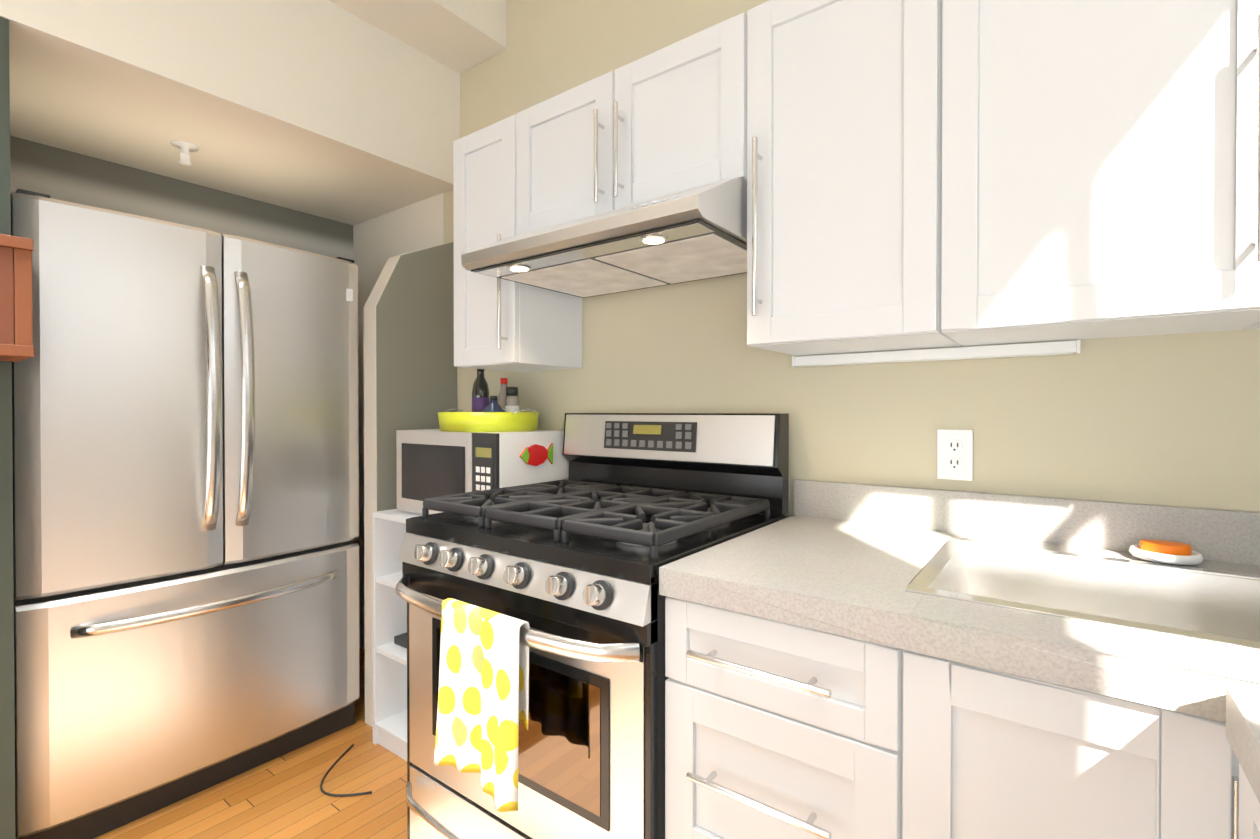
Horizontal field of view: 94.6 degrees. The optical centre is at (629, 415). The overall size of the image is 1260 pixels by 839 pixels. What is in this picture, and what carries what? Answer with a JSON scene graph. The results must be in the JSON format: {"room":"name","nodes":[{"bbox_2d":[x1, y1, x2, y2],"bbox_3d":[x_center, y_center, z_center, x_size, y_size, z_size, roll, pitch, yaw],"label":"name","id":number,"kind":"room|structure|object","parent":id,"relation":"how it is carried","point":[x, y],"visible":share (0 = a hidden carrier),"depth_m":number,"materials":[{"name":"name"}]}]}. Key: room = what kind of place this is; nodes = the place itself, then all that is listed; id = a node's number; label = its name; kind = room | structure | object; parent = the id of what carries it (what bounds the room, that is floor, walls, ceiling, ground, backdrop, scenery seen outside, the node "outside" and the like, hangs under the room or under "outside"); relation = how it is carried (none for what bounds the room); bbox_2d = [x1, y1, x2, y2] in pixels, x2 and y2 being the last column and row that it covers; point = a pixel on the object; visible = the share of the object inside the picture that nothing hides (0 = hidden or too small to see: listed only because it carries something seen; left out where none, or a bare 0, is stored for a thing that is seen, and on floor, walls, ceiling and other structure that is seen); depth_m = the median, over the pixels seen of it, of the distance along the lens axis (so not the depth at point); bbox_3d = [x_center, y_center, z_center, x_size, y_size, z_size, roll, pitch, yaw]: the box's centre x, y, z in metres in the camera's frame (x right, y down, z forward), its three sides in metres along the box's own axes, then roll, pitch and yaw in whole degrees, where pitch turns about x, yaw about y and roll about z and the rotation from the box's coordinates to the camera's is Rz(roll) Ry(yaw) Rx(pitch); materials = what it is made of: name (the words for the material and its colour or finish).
{"room":"kitchen","nodes":[
{"label":"kitchen","id":0,"kind":"room"},
{"bbox_2d":[0,17,15,838],"bbox_3d":[-1.866,0.114,1.609,0.850,2.129,0.120,0,1,37],"label":"wall","id":1,"kind":"structure","parent":0,"point":[7,769],"depth_m":1.40,"materials":[{"name":"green paint"}]},
{"bbox_2d":[0,234,33,361],"bbox_3d":[-1.447,-0.259,1.275,0.213,0.260,0.170,0,1,37],"label":"cabinet","id":2,"kind":"object","parent":1,"relation":"attached to","point":[16,324],"visible":1,"depth_m":1.27,"materials":[{"name":"brown wood"}]},
{"bbox_2d":[10,136,353,541],"bbox_3d":[-2.510,-0.271,1.536,0.100,2.900,3.599,0,1,37],"label":"wall","id":3,"kind":"structure","parent":0,"point":[62,174],"depth_m":2.32,"materials":[{"name":"grey paint"}]},
{"bbox_2d":[94,648,406,838],"bbox_3d":[-0.997,1.218,0.422,3.870,0.060,3.800,0,1,37],"label":"floor","id":4,"kind":"structure","parent":0,"point":[283,797],"depth_m":1.78,"materials":[{"name":"brown wood"}]},
{"bbox_2d":[10,189,359,838],"bbox_3d":[-1.540,0.294,2.027,0.815,1.762,0.903,0,1,37],"label":"fridge","id":5,"kind":"object","parent":4,"relation":"on","point":[185,425],"visible":1,"depth_m":1.72,"materials":[{"name":"grey metal"}]},
{"bbox_2d":[320,744,371,796],"bbox_3d":[-0.922,1.172,1.905,0.306,0.006,0.193,0,1,37],"label":"power cord","id":6,"kind":"object","parent":4,"relation":"on","point":[341,795],"visible":1,"depth_m":1.81,"materials":[{"name":"grey plastic"}]},
{"bbox_2d":[372,509,421,760],"bbox_3d":[-0.548,0.760,2.066,0.625,0.833,0.418,0,1,37],"label":"shelf unit","id":7,"kind":"object","parent":4,"relation":"on","point":[389,629],"visible":0.1,"depth_m":2.10,"materials":[{"name":"white painted wood"}]},
{"bbox_2d":[396,429,568,514],"bbox_3d":[-0.522,0.198,2.060,0.550,0.292,0.334,0,1,37],"label":"microwave","id":8,"kind":"object","parent":7,"relation":"on","point":[434,462],"visible":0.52,"depth_m":1.91,"materials":[{"name":"white plastic"}]},
{"bbox_2d":[438,369,538,431],"bbox_3d":[-0.492,-0.066,2.038,0.409,0.234,0.346,0,1,37],"label":"tray","id":9,"kind":"object","parent":8,"relation":"on","point":[501,412],"visible":0.96,"depth_m":1.94,"materials":[{"name":"yellow plastic"}]},
{"bbox_2d":[505,387,518,411],"bbox_3d":[-0.415,-0.028,2.049,0.049,0.145,0.049,0,1,37],"label":"jar","id":10,"kind":"object","parent":9,"relation":"on","point":[511,400],"depth_m":2.03,"materials":[{"name":"beige glass"}]},
{"bbox_2d":[395,413,789,838],"bbox_3d":[-0.104,0.587,1.479,0.757,1.185,0.820,0,1,37],"label":"range","id":11,"kind":"object","parent":4,"relation":"on","point":[537,678],"visible":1,"depth_m":1.20,"materials":[{"name":"grey metal"}]},
{"bbox_2d":[434,598,529,811],"bbox_3d":[-0.299,0.560,1.155,0.234,0.347,0.068,0,1,37],"label":"towel","id":12,"kind":"object","parent":11,"relation":"hanging from","point":[483,688],"depth_m":1.13,"materials":[{"name":"white fabric"}]},
{"bbox_2d":[665,597,884,838],"bbox_3d":[0.415,0.751,1.199,0.398,0.862,0.658,0,1,37],"label":"base cabinet","id":13,"kind":"object","parent":4,"relation":"on","point":[776,730],"depth_m":0.93,"materials":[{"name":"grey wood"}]},
{"bbox_2d":[885,646,1216,838],"bbox_3d":[0.708,0.752,0.980,0.334,0.862,0.660,0,1,37],"label":"base cabinet","id":14,"kind":"object","parent":4,"relation":"on","point":[972,752],"depth_m":0.73,"materials":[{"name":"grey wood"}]},
{"bbox_2d":[659,479,1170,709],"bbox_3d":[0.519,0.317,1.093,0.690,0.285,0.697,0,1,37],"label":"countertop","id":15,"kind":"structure","parent":14,"relation":"on","point":[1072,593],"depth_m":1.04,"materials":[{"name":"stone"}]},
{"bbox_2d":[1123,502,1259,802],"bbox_3d":[0.493,0.326,-0.084,0.674,0.286,2.617,0,1,37],"label":"countertop","id":16,"kind":"structure","parent":14,"relation":"on","point":[1215,602],"depth_m":0.97,"materials":[{"name":"stone"}]},
{"bbox_2d":[1129,539,1202,564],"bbox_3d":[0.994,0.251,1.081,0.102,0.030,0.102,0,1,37],"label":"soap dish","id":17,"kind":"object","parent":16,"relation":"on","point":[1168,552],"visible":1,"depth_m":1.06,"materials":[{"name":"white ceramic"}]},
{"bbox_2d":[1217,721,1259,838],"bbox_3d":[0.771,0.759,0.260,0.638,0.860,0.462,0,1,37],"label":"base cabinet","id":18,"kind":"object","parent":4,"relation":"on","point":[1238,806],"depth_m":0.62,"materials":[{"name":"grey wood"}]},
{"bbox_2d":[0,0,506,225],"bbox_3d":[-2.011,-1.333,1.157,1.143,0.769,3.599,0,1,37],"label":"ceiling","id":19,"kind":"structure","parent":0,"point":[346,111],"depth_m":1.99,"materials":[{"name":"beige paint"}]},
{"bbox_2d":[171,140,198,165],"bbox_3d":[-1.572,-0.922,2.055,0.080,0.064,0.080,0,1,37],"label":"sprinkler","id":20,"kind":"object","parent":19,"relation":"attached to","point":[185,148],"visible":1,"depth_m":2.05,"materials":[{"name":"white plastic"}]},
{"bbox_2d":[363,241,456,726],"bbox_3d":[-0.871,0.218,2.337,0.088,1.910,0.361,0,1,37],"label":"wall","id":21,"kind":"structure","parent":0,"point":[410,375],"depth_m":2.24,"materials":[{"name":"beige paint"}]},
{"bbox_2d":[353,0,1259,649],"bbox_3d":[0.105,-0.274,1.893,3.870,2.900,0.106,0,1,37],"label":"wall","id":22,"kind":"structure","parent":0,"point":[1164,420],"depth_m":1.51,"materials":[{"name":"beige paint"}]},
{"bbox_2d":[453,115,581,371],"bbox_3d":[-0.381,-0.544,1.995,0.306,0.760,0.314,0,1,37],"label":"upper cabinet","id":23,"kind":"object","parent":22,"relation":"attached to","point":[500,324],"depth_m":1.89,"materials":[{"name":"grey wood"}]},
{"bbox_2d":[513,10,748,235],"bbox_3d":[0.049,-0.734,1.674,0.759,0.376,0.314,0,1,37],"label":"upper cabinet","id":24,"kind":"object","parent":22,"relation":"attached to","point":[673,119],"depth_m":1.50,"materials":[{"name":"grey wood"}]},
{"bbox_2d":[461,177,746,297],"bbox_3d":[-0.012,-0.469,1.594,0.753,0.147,0.516,0,1,37],"label":"range hood","id":25,"kind":"object","parent":24,"relation":"attached to","point":[697,234],"visible":0.94,"depth_m":1.43,"materials":[{"name":"silver metal"}]},
{"bbox_2d":[746,0,956,355],"bbox_3d":[0.514,-0.539,1.329,0.392,0.760,0.314,0,1,37],"label":"upper cabinet","id":26,"kind":"object","parent":22,"relation":"attached to","point":[919,174],"depth_m":1.20,"materials":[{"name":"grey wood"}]},
{"bbox_2d":[792,339,1080,366],"bbox_3d":[0.685,-0.144,1.383,0.610,0.028,0.029,0,1,37],"label":"under-cabinet light strip","id":27,"kind":"object","parent":26,"relation":"attached to","point":[1025,350],"visible":1,"depth_m":1.34,"materials":[{"name":"white plastic"}]},
{"bbox_2d":[937,429,972,480],"bbox_3d":[0.752,0.090,1.348,0.072,0.116,0.010,0,1,37],"label":"electrical outlet plate","id":28,"kind":"object","parent":22,"relation":"attached to","point":[954,454],"visible":1,"depth_m":1.34,"materials":[{"name":"white plastic"}]},
{"bbox_2d":[945,0,1259,346],"bbox_3d":[0.853,-0.537,1.077,0.453,0.760,0.314,0,1,37],"label":"upper cabinet","id":29,"kind":"object","parent":22,"relation":"attached to","point":[1104,155],"depth_m":0.96,"materials":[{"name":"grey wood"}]}
]}

